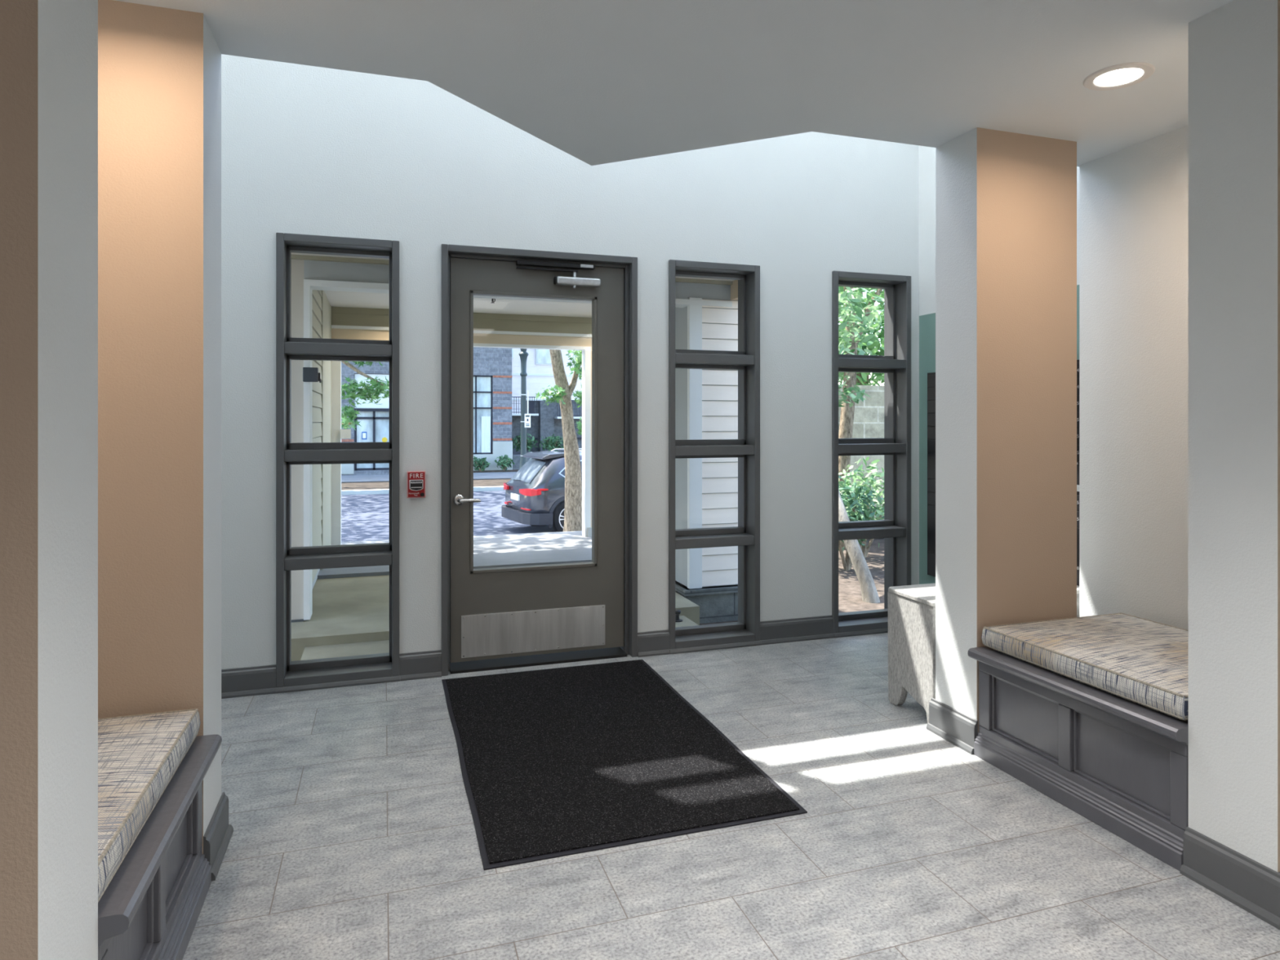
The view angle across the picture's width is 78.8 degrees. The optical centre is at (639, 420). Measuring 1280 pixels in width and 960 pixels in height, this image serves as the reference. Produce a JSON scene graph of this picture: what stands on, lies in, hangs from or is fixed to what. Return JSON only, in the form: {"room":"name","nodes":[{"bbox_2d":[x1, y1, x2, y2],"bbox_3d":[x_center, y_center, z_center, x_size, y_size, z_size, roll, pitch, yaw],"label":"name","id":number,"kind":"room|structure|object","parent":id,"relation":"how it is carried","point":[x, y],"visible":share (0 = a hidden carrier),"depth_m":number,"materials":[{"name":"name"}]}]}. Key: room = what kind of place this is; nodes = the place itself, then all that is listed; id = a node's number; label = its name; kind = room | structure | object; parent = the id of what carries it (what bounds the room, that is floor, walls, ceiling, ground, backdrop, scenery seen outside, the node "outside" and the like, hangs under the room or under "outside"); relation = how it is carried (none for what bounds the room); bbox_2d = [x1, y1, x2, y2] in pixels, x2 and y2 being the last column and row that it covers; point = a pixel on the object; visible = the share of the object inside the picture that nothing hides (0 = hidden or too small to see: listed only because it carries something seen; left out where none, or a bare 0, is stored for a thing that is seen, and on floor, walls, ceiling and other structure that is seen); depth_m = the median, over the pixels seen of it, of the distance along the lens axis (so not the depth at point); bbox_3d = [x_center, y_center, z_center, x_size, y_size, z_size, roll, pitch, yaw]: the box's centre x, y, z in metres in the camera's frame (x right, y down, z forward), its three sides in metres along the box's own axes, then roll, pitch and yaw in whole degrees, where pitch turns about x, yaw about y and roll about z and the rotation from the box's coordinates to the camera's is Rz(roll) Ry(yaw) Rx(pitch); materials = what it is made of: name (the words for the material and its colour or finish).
{"room":"lobby","nodes":[
{"label":"lobby","id":0,"kind":"room"},
{"bbox_2d":[0,0,97,959],"bbox_3d":[-2.257,0.076,0.818,2.820,2.428,0.251,0,0,-18],"label":"wall","id":1,"kind":"structure","parent":0,"point":[49,48],"depth_m":1.17,"materials":[{"name":"grey paint"}]},
{"bbox_2d":[97,0,221,853],"bbox_3d":[-1.490,0.076,2.224,0.485,2.428,0.255,0,0,-18],"label":"wall","id":2,"kind":"structure","parent":0,"point":[159,68],"depth_m":2.15,"materials":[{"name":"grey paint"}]},
{"bbox_2d":[203,791,233,880],"bbox_3d":[-1.480,1.226,2.243,0.515,0.128,0.285,0,0,-18],"label":"baseboard","id":3,"kind":"structure","parent":2,"relation":"attached to","point":[217,836],"depth_m":2.29,"materials":[{"name":"grey paint"}]},
{"bbox_2d":[312,289,322,588],"bbox_3d":[-2.716,0.080,6.450,0.140,2.420,2.650,0,0,-18],"label":"wall","id":4,"kind":"structure","parent":0,"point":[317,294],"depth_m":6.20,"materials":[{"name":"beige wood"}]},
{"bbox_2d":[320,290,331,569],"bbox_3d":[-2.892,0.070,7.181,0.023,2.400,1.150,0,0,-18],"label":"trim","id":5,"kind":"structure","parent":4,"relation":"attached to","point":[326,313],"depth_m":7.03,"materials":[{"name":"white paint"}]},
{"bbox_2d":[331,360,341,545],"bbox_3d":[-3.105,0.230,7.780,0.230,2.080,0.120,0,0,-18],"label":"trim","id":6,"kind":"structure","parent":4,"relation":"attached to","point":[335,365],"depth_m":7.75,"materials":[{"name":"white wood"}]},
{"bbox_2d":[340,429,351,439],"bbox_3d":[-2.930,0.133,7.760,0.100,0.095,0.024,0,0,-18],"label":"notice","id":7,"kind":"object","parent":4,"relation":"attached to","point":[344,433],"visible":1,"depth_m":7.76,"materials":[{"name":"white paper"}]},
{"bbox_2d":[331,324,591,337],"bbox_3d":[-1.642,-0.930,8.244,3.300,0.030,0.150,0,0,-18],"label":"trim","id":8,"kind":"structure","parent":4,"relation":"attached to","point":[338,326],"depth_m":8.22,"materials":[{"name":"beige wood"}]},
{"bbox_2d":[331,306,591,333],"bbox_3d":[-1.645,-1.038,8.254,3.300,0.185,0.130,0,0,-18],"label":"porch beam","id":9,"kind":"structure","parent":4,"relation":"attached to","point":[341,316],"depth_m":8.24,"materials":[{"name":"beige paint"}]},
{"bbox_2d":[324,290,591,317],"bbox_3d":[-1.827,-1.145,6.789,4.560,0.030,2.800,0,0,-18],"label":"ceiling","id":10,"kind":"structure","parent":0,"point":[336,299],"depth_m":7.66,"materials":[{"name":"paint"}]},
{"bbox_2d":[291,252,734,280],"bbox_3d":[-1.219,-1.090,4.741,4.440,0.040,1.230,0,0,-18],"label":"ceiling","id":11,"kind":"structure","parent":0,"point":[292,253],"depth_m":5.11,"materials":[{"name":"paint"}]},
{"bbox_2d":[221,53,918,669],"bbox_3d":[-0.635,-1.060,4.180,5.200,4.700,0.200,0,0,-18],"label":"wall","id":12,"kind":"structure","parent":0,"point":[306,149],"depth_m":4.06,"materials":[{"name":"grey paint"}]},
{"bbox_2d":[275,232,399,693],"bbox_3d":[-1.494,0.199,3.886,0.567,2.183,0.244,0,0,-18],"label":"window","id":13,"kind":"structure","parent":12,"relation":"in","point":[372,668],"depth_m":3.83,"materials":[{"name":"grey paint"}]},
{"bbox_2d":[406,471,425,497],"bbox_3d":[-1.116,0.318,3.890,0.090,0.134,0.051,0,0,-18],"label":"fire alarm","id":14,"kind":"object","parent":12,"relation":"attached to","point":[415,480],"visible":1,"depth_m":3.87,"materials":[{"name":"red plastic"}]},
{"bbox_2d":[221,615,834,698],"bbox_3d":[-0.594,1.226,4.073,4.910,0.128,0.030,0,0,-18],"label":"baseboard","id":15,"kind":"structure","parent":12,"relation":"attached to","point":[255,680],"depth_m":3.93,"materials":[{"name":"grey paint"}]},
{"bbox_2d":[441,244,637,675],"bbox_3d":[-0.543,0.199,4.205,1.041,2.183,0.230,0,0,-18],"label":"door","id":16,"kind":"structure","parent":12,"relation":"in","point":[504,617],"depth_m":4.16,"materials":[{"name":"grey paint"}]},
{"bbox_2d":[668,259,761,653],"bbox_3d":[0.395,0.199,4.506,0.563,2.183,0.244,0,0,-18],"label":"window","id":17,"kind":"structure","parent":12,"relation":"in","point":[745,632],"depth_m":4.48,"materials":[{"name":"grey paint"}]},
{"bbox_2d":[831,271,911,637],"bbox_3d":[1.381,0.199,4.829,0.557,2.183,0.244,0,0,-18],"label":"window","id":18,"kind":"structure","parent":12,"relation":"in","point":[895,363],"depth_m":4.81,"materials":[{"name":"grey paint"}]},
{"bbox_2d":[591,346,591,527],"bbox_3d":[-0.424,0.230,8.670,0.300,2.080,0.140,0,0,-18],"label":"wall","id":19,"kind":"structure","parent":0,"point":[591,347],"depth_m":8.56,"materials":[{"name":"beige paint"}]},
{"bbox_2d":[331,328,591,346],"bbox_3d":[-1.647,-0.863,8.258,3.300,0.105,0.120,0,0,-18],"label":"trim","id":20,"kind":"structure","parent":19,"relation":"attached to","point":[348,334],"depth_m":8.26,"materials":[{"name":"beige paint"}]},
{"bbox_2d":[473,342,591,537],"bbox_3d":[-1.887,0.230,8.172,2.790,2.080,0.135,0,0,-18],"label":"trim","id":21,"kind":"structure","parent":19,"relation":"attached to","point":[586,351],"depth_m":8.53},
{"bbox_2d":[587,527,591,537],"bbox_3d":[-0.426,1.230,8.667,0.365,0.120,0.225,0,0,-18],"label":"trim","id":22,"kind":"structure","parent":19,"relation":"attached to","point":[589,529],"depth_m":8.51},
{"bbox_2d":[114,0,1233,166],"bbox_3d":[0.809,-2.274,-0.379,7.900,2.272,7.975,0,0,-18],"label":"ceiling","id":23,"kind":"structure","parent":0,"point":[598,82],"depth_m":2.44,"materials":[{"name":"paint"}]},
{"bbox_2d":[1083,62,1155,90],"bbox_3d":[1.581,-1.135,2.576,0.204,0.009,0.204,0,0,-18],"label":"recessed light","id":24,"kind":"object","parent":23,"relation":"in","point":[1126,74],"visible":1,"depth_m":2.57,"materials":[{"name":"white plastic"}]},
{"bbox_2d":[675,298,737,586],"bbox_3d":[0.458,0.170,6.333,0.420,2.200,0.750,0,0,-18],"label":"wall","id":25,"kind":"structure","parent":0,"point":[681,313],"depth_m":6.06,"materials":[{"name":"grey paint"}]},
{"bbox_2d":[291,259,737,622],"bbox_3d":[-1.382,0.280,5.398,4.540,2.820,0.180,0,0,-18],"label":"wall","id":26,"kind":"structure","parent":25,"relation":"attached to","point":[714,516],"depth_m":5.94,"materials":[{"name":"paint"}]},
{"bbox_2d":[302,367,320,382],"bbox_3d":[-2.115,-0.293,5.031,0.107,0.097,0.060,0,0,-18],"label":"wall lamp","id":27,"kind":"object","parent":26,"relation":"attached to","point":[309,374],"visible":1,"depth_m":5.00,"materials":[{"name":"metal"}]},
{"bbox_2d":[291,253,732,284],"bbox_3d":[-1.405,-1.058,5.308,4.440,0.025,0.038,0,0,-18],"label":"trim","id":28,"kind":"structure","parent":26,"relation":"attached to","point":[304,257],"depth_m":5.15,"materials":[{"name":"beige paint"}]},
{"bbox_2d":[303,279,732,620],"bbox_3d":[-0.760,0.188,5.597,3.035,2.205,0.170,0,0,-18],"label":"trim","id":29,"kind":"structure","parent":26,"relation":"attached to","point":[309,285],"depth_m":5.10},
{"bbox_2d":[687,297,702,588],"bbox_3d":[0.415,0.170,5.922,0.102,2.200,0.045,0,0,-18],"label":"trim","id":30,"kind":"structure","parent":26,"relation":"attached to","point":[694,313],"depth_m":5.90,"materials":[{"name":"white wood"}]},
{"bbox_2d":[675,580,737,623],"bbox_3d":[0.458,1.480,6.333,0.560,0.420,0.910,0,0,-18],"label":"stone wall","id":31,"kind":"structure","parent":0,"point":[716,603],"depth_m":5.92,"materials":[{"name":"grey stone"}]},
{"bbox_2d":[182,632,1279,959],"bbox_3d":[0.669,1.350,0.046,7.900,0.120,8.870,0,0,-18],"label":"floor","id":32,"kind":"structure","parent":0,"point":[353,837],"depth_m":2.29,"materials":[{"name":"grey tile"}]},
{"bbox_2d":[97,734,222,959],"bbox_3d":[-1.404,1.084,1.671,0.763,0.412,0.838,0,0,-18],"label":"bench","id":33,"kind":"object","parent":32,"relation":"on","point":[150,908],"visible":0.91,"depth_m":1.77,"materials":[{"name":"grey paint"}]},
{"bbox_2d":[97,708,200,902],"bbox_3d":[-1.427,0.829,1.661,0.712,0.094,0.810,0,0,-18],"label":"seat cushion","id":34,"kind":"object","parent":33,"relation":"on","point":[139,755],"visible":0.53,"depth_m":1.78,"materials":[{"name":"fabric"}]},
{"bbox_2d":[441,659,807,870],"bbox_3d":[-0.217,1.285,3.218,1.055,0.009,1.722,0,0,-18],"label":"floor mat","id":35,"kind":"object","parent":32,"relation":"on","point":[555,762],"visible":1,"depth_m":2.89,"materials":[{"name":"black carpet"}]},
{"bbox_2d":[887,582,1079,723],"bbox_3d":[1.593,1.028,3.570,0.866,0.525,0.326,0,0,-18],"label":"side table","id":36,"kind":"object","parent":32,"relation":"on","point":[911,608],"visible":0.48,"depth_m":3.43,"materials":[{"name":"white stone"}]},
{"bbox_2d":[967,646,1188,871],"bbox_3d":[1.755,1.084,2.729,0.763,0.412,0.832,0,0,-18],"label":"bench","id":37,"kind":"object","parent":32,"relation":"on","point":[1121,764],"visible":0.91,"depth_m":2.55,"materials":[{"name":"grey paint"}]},
{"bbox_2d":[981,613,1188,720],"bbox_3d":[1.779,0.829,2.735,0.712,0.094,0.804,0,0,-18],"label":"seat cushion","id":38,"kind":"object","parent":37,"relation":"on","point":[1144,662],"visible":0.7,"depth_m":2.69,"materials":[{"name":"fabric"}]},
{"bbox_2d":[918,145,1079,584],"bbox_3d":[2.178,-1.060,3.714,0.145,4.700,2.440,0,0,-18],"label":"wall","id":39,"kind":"structure","parent":0,"point":[926,155],"depth_m":4.78,"materials":[{"name":"grey paint"}]},
{"bbox_2d":[927,360,1079,586],"bbox_3d":[1.972,0.323,4.054,0.034,1.225,1.435,0,0,-18],"label":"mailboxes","id":40,"kind":"object","parent":39,"relation":"attached to","point":[931,376],"visible":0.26,"depth_m":4.68,"materials":[{"name":"black metal"}]},
{"bbox_2d":[935,127,1076,732],"bbox_3d":[1.507,0.076,3.216,0.500,2.428,0.238,0,0,-18],"label":"column","id":41,"kind":"structure","parent":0,"point":[1006,202],"depth_m":3.11,"materials":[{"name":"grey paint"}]},
{"bbox_2d":[926,697,977,754],"bbox_3d":[1.489,1.226,3.224,0.530,0.128,0.273,0,0,-18],"label":"baseboard","id":42,"kind":"structure","parent":41,"relation":"attached to","point":[956,727],"depth_m":3.13,"materials":[{"name":"grey paint"}]},
{"bbox_2d":[1079,124,1188,630],"bbox_3d":[2.179,0.076,2.988,0.117,2.428,1.060,0,0,-18],"label":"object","id":43,"kind":"structure","parent":0,"point":[1134,199],"depth_m":3.23,"materials":[{"name":"grey paint"}]},
{"bbox_2d":[1188,0,1279,871],"bbox_3d":[2.752,0.076,2.495,2.415,2.428,0.235,0,0,-18],"label":"wall","id":44,"kind":"structure","parent":0,"point":[1234,47],"depth_m":2.11,"materials":[{"name":"grey paint"}]},
{"bbox_2d":[1179,826,1279,929],"bbox_3d":[2.671,1.226,2.453,2.295,0.128,0.267,0,0,-18],"label":"baseboard","id":45,"kind":"structure","parent":44,"relation":"attached to","point":[1241,880],"depth_m":2.10,"materials":[{"name":"grey paint"}]},
{"bbox_3d":[-1.645,-1.300,6.233,4.560,0.260,4.330,0,0,-18],"label":"roof porch","id":46,"kind":"structure","parent":0,"visible":0},
{"bbox_2d":[730,280,737,300],"bbox_3d":[0.947,-1.120,5.452,0.120,0.380,1.230,0,0,-18],"label":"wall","id":47,"kind":"structure","parent":46,"relation":"attached to","point":[734,287],"depth_m":5.95,"materials":[{"name":"beige paint"}]},
{"label":"outside","id":48,"kind":"structure","parent":0,"visible":0},
{"bbox_2d":[341,490,555,542],"bbox_3d":[-4.717,2.740,22.395,85.000,0.300,12.500,0,0,-18],"label":"road","id":49,"kind":"structure","parent":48,"point":[363,517],"depth_m":20.59,"materials":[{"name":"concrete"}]},
{"bbox_2d":[501,448,582,532],"bbox_3d":[-0.584,1.656,19.118,5.346,1.945,2.302,0,0,-27],"label":"parked car","id":50,"kind":"object","parent":49,"relation":"on","point":[535,495],"visible":0.41,"depth_m":17.40,"materials":[{"name":"grey paint"}]},
{"bbox_2d":[503,482,508,489],"bbox_3d":[-3.188,1.578,18.668,0.176,0.157,0.692,0,0,-3],"label":"tail light","id":51,"kind":"object","parent":50,"relation":"attached to","point":[505,484],"depth_m":18.45,"materials":[{"name":"red plastic"}]},
{"bbox_2d":[519,488,541,496],"bbox_3d":[-2.468,1.578,17.264,0.692,0.157,0.176,0,0,39],"label":"tail light","id":52,"kind":"object","parent":50,"relation":"attached to","point":[524,491],"depth_m":17.15,"materials":[{"name":"red plastic"}]},
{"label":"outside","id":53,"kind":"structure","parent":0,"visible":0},
{"bbox_2d":[511,348,582,452],"bbox_3d":[-2.188,-3.410,45.064,12.060,12.600,5.000,0,0,-18],"label":"apartment building","id":54,"kind":"structure","parent":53,"point":[545,420],"depth_m":42.27,"materials":[{"name":"white paint"}]},
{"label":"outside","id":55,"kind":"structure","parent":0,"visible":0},
{"bbox_2d":[473,469,519,472],"bbox_3d":[10.559,2.640,43.037,43.100,0.500,0.800,0,0,-18],"label":"bed","id":56,"kind":"object","parent":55,"point":[513,470],"depth_m":37.07,"materials":[{"name":"brown soil"}]},
{"bbox_2d":[473,456,490,471],"bbox_3d":[-7.553,2.037,36.817,0.949,0.770,0.766,0,0,-27],"label":"shrub","id":57,"kind":"object","parent":56,"relation":"on","point":[479,464],"visible":0.94,"depth_m":36.74,"materials":[{"name":"green plant"}]},
{"bbox_2d":[493,454,515,471],"bbox_3d":[-6.460,2.024,37.181,0.882,0.796,0.867,0,0,45],"label":"shrub","id":58,"kind":"object","parent":56,"relation":"on","point":[505,462],"visible":1,"depth_m":37.06,"materials":[{"name":"green plant"}]},
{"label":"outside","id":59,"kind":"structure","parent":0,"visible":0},
{"bbox_2d":[341,485,505,495],"bbox_3d":[-6.728,2.670,28.524,85.000,0.440,0.400,0,0,-18],"label":"kerb","id":60,"kind":"object","parent":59,"point":[371,491],"depth_m":27.53,"materials":[{"name":"concrete"}]},
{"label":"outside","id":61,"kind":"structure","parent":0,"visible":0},
{"bbox_2d":[341,471,516,482],"bbox_3d":[-8.614,2.665,34.273,85.000,0.450,3.900,0,0,-18],"label":"sidewalk","id":62,"kind":"structure","parent":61,"point":[376,477],"depth_m":33.69,"materials":[{"name":"concrete"}]},
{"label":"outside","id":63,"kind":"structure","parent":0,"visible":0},
{"bbox_3d":[-3.765,2.115,11.473,32.000,1.550,6.650,0,0,-18],"label":"pavement","id":64,"kind":"object","parent":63,"visible":0},
{"bbox_2d":[341,360,389,430],"bbox_3d":[-6.463,-2.460,10.316,9.160,9.103,6.637,0,0,-23],"label":"maple tree","id":65,"kind":"object","parent":64,"relation":"on","point":[365,393],"visible":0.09,"depth_m":11.26,"materials":[{"name":"green plant"}]},
{"bbox_2d":[838,286,884,385],"bbox_3d":[3.535,-0.846,12.568,6.010,6.181,2.663,0,0,-22],"label":"trees","id":66,"kind":"object","parent":64,"relation":"on","point":[862,379],"visible":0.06,"depth_m":12.03,"materials":[{"name":"green plant"}]},
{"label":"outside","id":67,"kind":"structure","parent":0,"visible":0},
{"bbox_2d":[699,538,884,625],"bbox_3d":[5.562,1.660,8.677,12.020,0.260,4.480,0,0,-18],"label":"soil","id":68,"kind":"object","parent":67,"point":[850,597],"depth_m":7.39,"materials":[{"name":"brown soil"}]},
{"bbox_2d":[838,286,884,603],"bbox_3d":[1.685,-0.750,8.395,2.509,4.658,2.784,0,0,32],"label":"tree","id":69,"kind":"object","parent":68,"relation":"on","point":[869,594],"visible":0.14,"depth_m":8.03,"materials":[{"name":"green plant"}]},
{"bbox_2d":[838,286,884,550],"bbox_3d":[2.568,-0.479,9.353,2.423,4.144,0.968,0,0,-18],"label":"tree","id":70,"kind":"object","parent":68,"relation":"on","point":[846,418],"visible":0.07,"depth_m":9.39,"materials":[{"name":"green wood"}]},
{"bbox_2d":[838,468,884,570],"bbox_3d":[2.150,1.038,8.062,1.045,1.082,0.764,0,0,-18],"label":"shrub","id":71,"kind":"object","parent":68,"relation":"on","point":[854,504],"visible":0.29,"depth_m":8.04,"materials":[{"name":"green plant"}]},
{"bbox_2d":[838,457,884,557],"bbox_3d":[2.513,0.997,8.836,0.808,1.183,0.826,0,0,30],"label":"shrub","id":72,"kind":"object","parent":68,"relation":"on","point":[865,550],"visible":0.22,"depth_m":8.82,"materials":[{"name":"green plant"}]},
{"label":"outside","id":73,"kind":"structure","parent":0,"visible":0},
{"bbox_3d":[-4.973,2.650,15.155,32.000,0.480,1.100,0,0,-18],"label":"strip","id":74,"kind":"object","parent":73,"visible":0},
{"bbox_2d":[535,349,582,531],"bbox_3d":[-5.666,-3.337,18.909,18.538,11.542,14.027,0,0,37],"label":"maple tree","id":75,"kind":"object","parent":74,"relation":"on","point":[573,479],"visible":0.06,"depth_m":15.92,"materials":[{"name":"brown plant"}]},
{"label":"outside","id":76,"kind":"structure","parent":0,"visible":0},
{"bbox_2d":[341,478,511,489],"bbox_3d":[-7.398,2.675,30.567,85.000,0.430,3.900,0,0,-18],"label":"strip","id":77,"kind":"object","parent":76,"point":[495,482],"depth_m":30.05,"materials":[{"name":"brick"}]},
{"bbox_2d":[518,348,528,468],"bbox_3d":[-4.626,-0.790,31.003,0.480,6.500,0.480,0,0,-18],"label":"lamp post","id":78,"kind":"object","parent":77,"relation":"on","point":[523,354],"visible":0.7,"depth_m":30.90,"materials":[{"name":"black metal"}]},
{"bbox_2d":[524,391,530,427],"bbox_3d":[-4.459,-0.445,30.910,0.240,1.430,0.060,0,0,-18],"label":"parking sign","id":79,"kind":"object","parent":78,"relation":"attached to","point":[527,416],"visible":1,"depth_m":30.89,"materials":[{"name":"silver metal"}]},
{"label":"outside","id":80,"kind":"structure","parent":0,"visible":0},
{"bbox_2d":[512,451,564,469],"bbox_3d":[-2.043,2.290,41.428,10.050,1.200,4.000,0,0,-18],"label":"raised bed","id":81,"kind":"object","parent":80,"point":[516,455],"visible":0.07,"depth_m":38.04,"materials":[{"name":"grey concrete"}]},
{"bbox_2d":[511,432,537,452],"bbox_3d":[-5.925,1.166,39.678,1.416,1.143,1.230,0,0,8],"label":"shrub","id":82,"kind":"object","parent":81,"relation":"on","point":[517,438],"visible":0.55,"depth_m":39.59,"materials":[{"name":"green plant"}]},
{"bbox_2d":[539,434,564,451],"bbox_3d":[-4.529,1.203,40.438,1.408,1.043,1.252,0,0,-18],"label":"shrub","id":83,"kind":"object","parent":81,"relation":"on","point":[551,442],"visible":0.92,"depth_m":40.21,"materials":[{"name":"green plant"}]},
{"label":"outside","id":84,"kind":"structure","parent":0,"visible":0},
{"bbox_2d":[341,346,512,475],"bbox_3d":[-17.909,-3.410,38.432,21.930,12.600,8.400,0,0,-18],"label":"block building","id":85,"kind":"structure","parent":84,"point":[492,366],"depth_m":37.52,"materials":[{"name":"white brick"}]},
{"bbox_2d":[481,416,490,453],"bbox_3d":[-7.427,0.665,37.598,0.430,1.750,0.040,0,0,-18],"label":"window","id":86,"kind":"structure","parent":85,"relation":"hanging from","point":[486,420],"depth_m":37.58,"materials":[{"name":"glass"}]},
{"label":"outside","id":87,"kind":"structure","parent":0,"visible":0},
{"bbox_2d":[300,615,697,660],"bbox_3d":[-0.728,1.522,4.671,2.430,0.335,0.790,0,0,-18],"label":"slab","id":88,"kind":"object","parent":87,"point":[376,646],"visible":0.14,"depth_m":4.62,"materials":[{"name":"concrete"}]},
{"bbox_2d":[675,609,682,622],"bbox_3d":[0.253,1.317,5.276,0.072,0.074,0.072,0,0,-18],"label":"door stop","id":89,"kind":"object","parent":88,"relation":"on","point":[677,612],"visible":0.83,"depth_m":5.26,"materials":[{"name":"black metal"}]},
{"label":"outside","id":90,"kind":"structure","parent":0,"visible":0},
{"bbox_2d":[291,574,699,661],"bbox_3d":[-1.161,1.495,5.913,2.720,0.390,1.840,0,0,-18],"label":"slab","id":91,"kind":"object","parent":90,"point":[347,610],"visible":0.21,"depth_m":5.28,"materials":[{"name":"concrete"}]},
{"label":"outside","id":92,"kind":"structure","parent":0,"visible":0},
{"bbox_2d":[316,530,591,579],"bbox_3d":[-1.679,1.480,7.684,3.200,0.420,1.850,0,0,-18],"label":"sidewalk","id":93,"kind":"structure","parent":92,"point":[562,547],"depth_m":7.53,"materials":[{"name":"concrete"}]},
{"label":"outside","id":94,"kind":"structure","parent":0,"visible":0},
{"bbox_2d":[838,385,884,539],"bbox_3d":[5.262,0.665,11.067,7.100,2.250,0.250,0,0,-18],"label":"wall","id":95,"kind":"structure","parent":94,"point":[868,415],"depth_m":10.20,"materials":[{"name":"stone"}]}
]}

